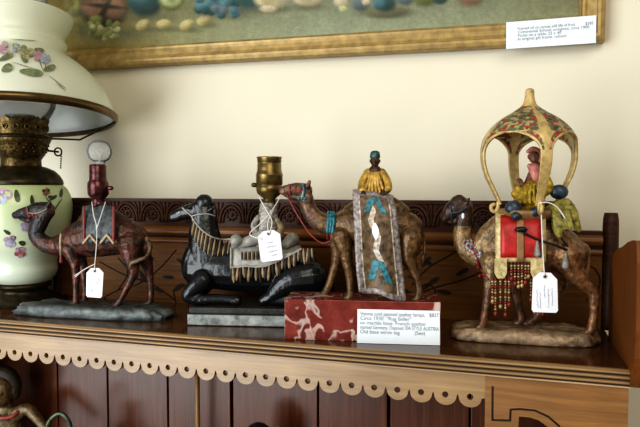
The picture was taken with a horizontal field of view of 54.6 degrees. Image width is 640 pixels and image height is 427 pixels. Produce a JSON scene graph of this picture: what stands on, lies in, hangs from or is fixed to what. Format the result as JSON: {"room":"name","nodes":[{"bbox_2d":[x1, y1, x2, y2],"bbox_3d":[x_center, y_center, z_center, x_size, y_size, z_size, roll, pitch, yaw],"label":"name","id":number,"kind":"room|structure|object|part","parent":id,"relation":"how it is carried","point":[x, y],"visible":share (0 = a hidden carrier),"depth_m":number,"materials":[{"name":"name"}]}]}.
{"room":"second-hand shop","nodes":[
{"label":"second-hand shop","id":0,"kind":"room"},
{"bbox_2d":[41,0,639,426],"bbox_3d":[0.035,0.148,1.143,3.800,2.800,0.100,1,3,17],"label":"wall","id":1,"kind":"structure","parent":0,"point":[185,131],"depth_m":1.05,"materials":[{"name":"beige paint"}]},
{"bbox_2d":[34,0,605,69],"bbox_3d":[-0.104,-0.547,1.086,1.126,0.561,0.025,1,3,17],"label":"painting","id":2,"kind":"object","parent":1,"relation":"attached to","point":[104,34],"visible":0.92,"depth_m":1.08,"materials":[{"name":"paint"}]},
{"bbox_2d":[506,15,595,48],"bbox_3d":[0.351,-0.276,0.944,0.129,0.042,0.001,1,3,17],"label":"card","id":3,"kind":"object","parent":2,"relation":"attached to","point":[582,29],"visible":1,"depth_m":0.94,"materials":[{"name":"white paper"}]},
{"bbox_3d":[-0.482,1.653,-0.470,3.800,0.060,3.615,1,3,17],"label":"floor","id":4,"kind":"structure","parent":0,"visible":0},
{"bbox_2d":[0,198,639,426],"bbox_3d":[-0.101,0.769,0.938,1.010,1.577,0.266,1,3,17],"label":"cabinet","id":5,"kind":"object","parent":4,"relation":"on","point":[171,372],"visible":0.52,"depth_m":0.87,"materials":[{"name":"brown wood"}]},
{"bbox_2d":[0,365,46,426],"bbox_3d":[-0.486,0.399,1.002,0.147,0.303,0.072,0,3,7],"label":"figurine","id":6,"kind":"object","parent":5,"relation":"on","point":[10,380],"visible":1,"depth_m":0.99,"materials":[{"name":"brown metal"}]},
{"bbox_3d":[-0.477,0.061,1.128,0.021,0.175,0.020,1,3,17],"label":"gallery post","id":7,"kind":"part","parent":5,"relation":"part of","materials":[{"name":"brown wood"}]},
{"bbox_2d":[0,0,117,307],"bbox_3d":[-0.514,-0.124,1.064,0.320,0.563,0.319,1,3,17],"label":"oil lamp","id":8,"kind":"object","parent":5,"relation":"on","point":[45,94],"visible":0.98,"depth_m":1.02,"materials":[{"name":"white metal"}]},
{"bbox_3d":[-0.514,-0.151,1.062,0.092,0.036,0.092,1,3,17],"label":"burner crown","id":9,"kind":"part","parent":8,"relation":"part of","materials":[{"name":"gold metal"}]},
{"bbox_3d":[-0.514,-0.105,1.065,0.097,0.058,0.097,1,3,17],"label":"burner","id":10,"kind":"part","parent":8,"relation":"part of","materials":[{"name":"gold metal"}]},
{"bbox_3d":[-0.514,-0.248,1.058,0.308,0.198,0.308,1,3,17],"label":"lamp shade","id":11,"kind":"part","parent":8,"relation":"part of","materials":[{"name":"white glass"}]},
{"bbox_2d":[45,411,72,426],"bbox_3d":[-0.377,0.379,0.954,0.080,0.154,0.060,2,3,37],"label":"ring","id":12,"kind":"object","parent":5,"relation":"on","point":[58,413],"visible":1,"depth_m":0.95,"materials":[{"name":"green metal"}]},
{"bbox_2d":[11,140,176,321],"bbox_3d":[-0.355,0.022,0.950,0.276,0.269,0.069,1,3,12],"label":"lamp","id":13,"kind":"object","parent":5,"relation":"on","point":[118,234],"visible":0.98,"depth_m":0.94,"materials":[{"name":"brown metal"}]},
{"bbox_2d":[74,201,105,297],"bbox_3d":[-0.340,0.053,0.929,0.046,0.142,0.030,1,3,12],"label":"price tag","id":14,"kind":"object","parent":13,"relation":"hanging from","point":[94,276],"visible":1,"depth_m":0.92,"materials":[{"name":"white paper"}]},
{"bbox_2d":[82,205,115,243],"bbox_3d":[-0.340,0.015,0.952,0.049,0.060,0.101,-1,3,-22],"label":"blanket","id":15,"kind":"object","parent":13,"relation":"on","point":[106,229],"depth_m":0.92,"materials":[{"name":"grey fabric"}]},
{"bbox_2d":[86,140,113,206],"bbox_3d":[-0.335,-0.061,0.947,0.041,0.102,0.037,1,3,17],"label":"socket","id":16,"kind":"object","parent":13,"relation":"attached to","point":[98,187],"depth_m":0.94,"materials":[{"name":"red metal"}]},
{"bbox_3d":[-0.185,0.316,0.935,0.007,0.282,0.007,1,3,17],"label":"upright rod","id":17,"kind":"part","parent":5,"relation":"part of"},
{"bbox_2d":[169,156,334,326],"bbox_3d":[-0.100,0.037,0.916,0.253,0.241,0.092,0,3,5],"label":"lamp","id":18,"kind":"object","parent":5,"relation":"on","point":[207,264],"visible":0.82,"depth_m":0.89,"materials":[{"name":"black metal"}]},
{"bbox_2d":[249,197,282,261],"bbox_3d":[-0.076,0.022,0.885,0.050,0.092,0.029,0,3,5],"label":"price tag","id":19,"kind":"object","parent":18,"relation":"hanging from","point":[270,248],"visible":1,"depth_m":0.87,"materials":[{"name":"white paper"}]},
{"bbox_2d":[230,245,301,268],"bbox_3d":[-0.081,0.064,0.914,0.118,0.045,0.070,0,3,5],"label":"blanket","id":20,"kind":"object","parent":18,"relation":"on","point":[241,256],"depth_m":0.88,"materials":[{"name":"grey paint"}]},
{"bbox_2d":[251,156,282,203],"bbox_3d":[-0.077,-0.049,0.910,0.046,0.069,0.040,1,3,17],"label":"socket","id":21,"kind":"object","parent":18,"relation":"attached to","point":[269,176],"depth_m":0.89,"materials":[{"name":"gold metal"}]},
{"bbox_3d":[-0.080,0.099,1.012,0.989,0.120,0.019,1,3,17],"label":"engraved panel","id":22,"kind":"part","parent":5,"relation":"part of","materials":[{"name":"brown wood"}]},
{"bbox_3d":[-0.038,0.036,0.994,0.899,0.035,0.024,1,3,17],"label":"gallery rail","id":23,"kind":"part","parent":5,"relation":"part of","materials":[{"name":"brown wood"}]},
{"bbox_2d":[279,151,440,340],"bbox_3d":[0.050,0.040,0.816,0.211,0.245,0.066,0,3,7],"label":"figurine","id":24,"kind":"object","parent":5,"relation":"on","point":[384,233],"visible":1,"depth_m":0.80,"materials":[{"name":"brown metal"}]},
{"bbox_2d":[357,309,439,344],"bbox_3d":[0.099,0.143,0.781,0.103,0.042,0.008,0,3,6],"label":"card","id":25,"kind":"object","parent":5,"relation":"on","point":[376,326],"visible":1,"depth_m":0.78,"materials":[{"name":"white paper"}]},
{"bbox_2d":[440,88,601,347],"bbox_3d":[0.261,0.001,0.807,0.196,0.324,0.114,1,3,29],"label":"figurine","id":26,"kind":"object","parent":5,"relation":"on","point":[509,243],"visible":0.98,"depth_m":0.78,"materials":[{"name":"brown paint"}]},
{"bbox_2d":[505,201,521,212],"bbox_3d":[0.244,-0.007,0.781,0.021,0.019,0.015,1,3,13],"label":"cushion","id":27,"kind":"object","parent":26,"relation":"on","point":[512,206],"depth_m":0.78,"materials":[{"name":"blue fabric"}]},
{"bbox_2d":[511,212,520,219],"bbox_3d":[0.244,0.003,0.773,0.012,0.011,0.015,1,3,13],"label":"cushion","id":28,"kind":"object","parent":26,"relation":"on","point":[514,215],"depth_m":0.77,"materials":[{"name":"blue fabric"}]},
{"bbox_2d":[529,207,538,216],"bbox_3d":[0.266,-0.002,0.769,0.015,0.012,0.015,1,3,13],"label":"cushion","id":29,"kind":"object","parent":26,"relation":"on","point":[533,211],"depth_m":0.76,"materials":[{"name":"blue fabric"}]},
{"bbox_2d":[532,199,564,312],"bbox_3d":[0.281,0.052,0.762,0.039,0.138,0.018,1,3,13],"label":"price tag","id":30,"kind":"object","parent":26,"relation":"hanging from","point":[544,286],"visible":1,"depth_m":0.76,"materials":[{"name":"white paper"}]},
{"bbox_2d":[550,185,567,198],"bbox_3d":[0.303,-0.027,0.787,0.022,0.019,0.015,1,3,13],"label":"cushion","id":31,"kind":"object","parent":26,"relation":"on","point":[557,191],"depth_m":0.78,"materials":[{"name":"blue fabric"}]},
{"bbox_3d":[0.401,0.080,0.858,0.021,0.162,0.020,1,3,17],"label":"gallery post","id":32,"kind":"part","parent":5,"relation":"part of","materials":[{"name":"brown wood"}]},
{"bbox_3d":[0.360,0.105,0.722,0.017,0.160,0.183,1,3,17],"label":"panel","id":33,"kind":"part","parent":5,"relation":"part of","materials":[{"name":"orange wood"}]}
]}

